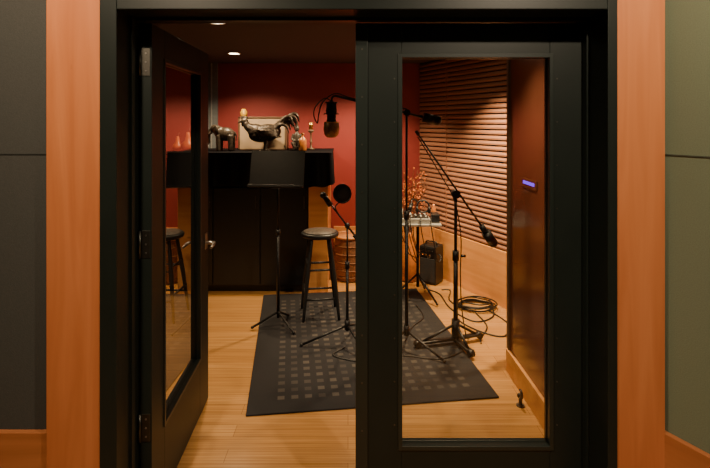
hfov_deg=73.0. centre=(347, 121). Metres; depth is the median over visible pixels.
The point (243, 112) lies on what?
candle jar
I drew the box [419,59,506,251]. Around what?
wall
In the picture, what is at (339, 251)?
wicker basket
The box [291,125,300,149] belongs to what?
figurine
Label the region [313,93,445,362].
boom microphone stand
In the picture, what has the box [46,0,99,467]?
trim
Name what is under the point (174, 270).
door
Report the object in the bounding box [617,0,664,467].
trim
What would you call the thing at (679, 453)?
baseboard
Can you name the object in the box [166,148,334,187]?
draped cloth
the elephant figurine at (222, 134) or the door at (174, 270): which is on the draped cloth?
the elephant figurine at (222, 134)
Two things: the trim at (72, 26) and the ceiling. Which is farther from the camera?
the ceiling
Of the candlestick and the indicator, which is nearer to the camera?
the indicator
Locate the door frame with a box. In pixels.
[100,0,616,467]
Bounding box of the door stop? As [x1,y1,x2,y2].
[516,389,524,407]
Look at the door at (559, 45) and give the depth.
1.92 m
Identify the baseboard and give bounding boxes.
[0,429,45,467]
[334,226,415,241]
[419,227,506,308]
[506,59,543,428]
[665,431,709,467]
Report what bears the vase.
on the floor
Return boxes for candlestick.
[307,122,314,149]
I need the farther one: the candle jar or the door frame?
the candle jar
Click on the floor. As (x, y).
(223, 436)
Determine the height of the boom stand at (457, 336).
1.558 m
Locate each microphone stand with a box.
[300,184,355,346]
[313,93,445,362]
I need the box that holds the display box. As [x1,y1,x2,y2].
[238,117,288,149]
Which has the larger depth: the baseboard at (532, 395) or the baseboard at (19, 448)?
the baseboard at (532, 395)
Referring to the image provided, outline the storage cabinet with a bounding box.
[166,184,330,291]
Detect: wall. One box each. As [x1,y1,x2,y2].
[0,0,45,428]
[166,63,419,249]
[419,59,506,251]
[510,59,543,396]
[665,0,709,453]
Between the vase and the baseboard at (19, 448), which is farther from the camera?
the vase
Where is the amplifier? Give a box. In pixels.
[420,240,442,284]
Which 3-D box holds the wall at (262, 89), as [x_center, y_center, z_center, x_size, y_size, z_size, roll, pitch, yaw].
[-0.150,0.480,5.450,4.100,2.280,0.100,0,0,0]
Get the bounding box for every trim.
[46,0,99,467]
[208,63,217,147]
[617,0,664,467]
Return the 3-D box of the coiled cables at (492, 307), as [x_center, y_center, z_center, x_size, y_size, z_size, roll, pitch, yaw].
[1.089,1.588,4.097,0.445,0.065,1.141,0,0,-10]
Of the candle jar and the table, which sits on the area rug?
the table
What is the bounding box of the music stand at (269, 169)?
[247,151,304,333]
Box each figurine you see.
[208,125,236,150]
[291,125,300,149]
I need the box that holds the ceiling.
[152,23,439,62]
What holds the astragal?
attached to the door at (559, 45)
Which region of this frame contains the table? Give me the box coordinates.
[402,199,441,305]
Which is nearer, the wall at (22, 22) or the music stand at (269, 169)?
the wall at (22, 22)
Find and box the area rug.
[246,288,498,416]
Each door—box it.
[138,23,215,467]
[367,23,581,467]
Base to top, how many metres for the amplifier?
0.422 m
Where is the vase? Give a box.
[402,167,428,282]
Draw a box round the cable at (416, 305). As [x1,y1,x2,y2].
[332,305,462,361]
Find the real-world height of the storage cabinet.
1.318 m
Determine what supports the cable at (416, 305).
on the area rug
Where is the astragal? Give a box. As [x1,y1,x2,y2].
[356,23,367,467]
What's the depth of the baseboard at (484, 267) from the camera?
4.51 m
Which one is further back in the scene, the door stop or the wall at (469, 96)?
the wall at (469, 96)
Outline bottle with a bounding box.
[299,133,306,150]
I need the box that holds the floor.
[177,267,543,467]
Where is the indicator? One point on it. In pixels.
(528, 183)
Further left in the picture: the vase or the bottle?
the bottle
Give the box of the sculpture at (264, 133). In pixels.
[238,112,299,150]
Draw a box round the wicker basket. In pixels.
[333,230,355,281]
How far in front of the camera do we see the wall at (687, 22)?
1.71 m
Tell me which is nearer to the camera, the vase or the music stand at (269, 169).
the music stand at (269, 169)
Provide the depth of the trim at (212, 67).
5.37 m
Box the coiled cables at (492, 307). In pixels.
[429,289,506,343]
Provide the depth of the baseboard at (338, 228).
5.38 m
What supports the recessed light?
in the ceiling
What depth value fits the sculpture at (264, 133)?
4.76 m
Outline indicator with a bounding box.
[522,177,536,190]
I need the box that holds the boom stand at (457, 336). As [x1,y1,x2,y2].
[413,130,497,357]
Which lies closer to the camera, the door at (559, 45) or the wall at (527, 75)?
the door at (559, 45)
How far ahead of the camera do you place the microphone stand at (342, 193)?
3.45 m
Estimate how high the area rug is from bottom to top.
0.010 m
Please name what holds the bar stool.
on the area rug
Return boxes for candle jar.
[240,109,246,116]

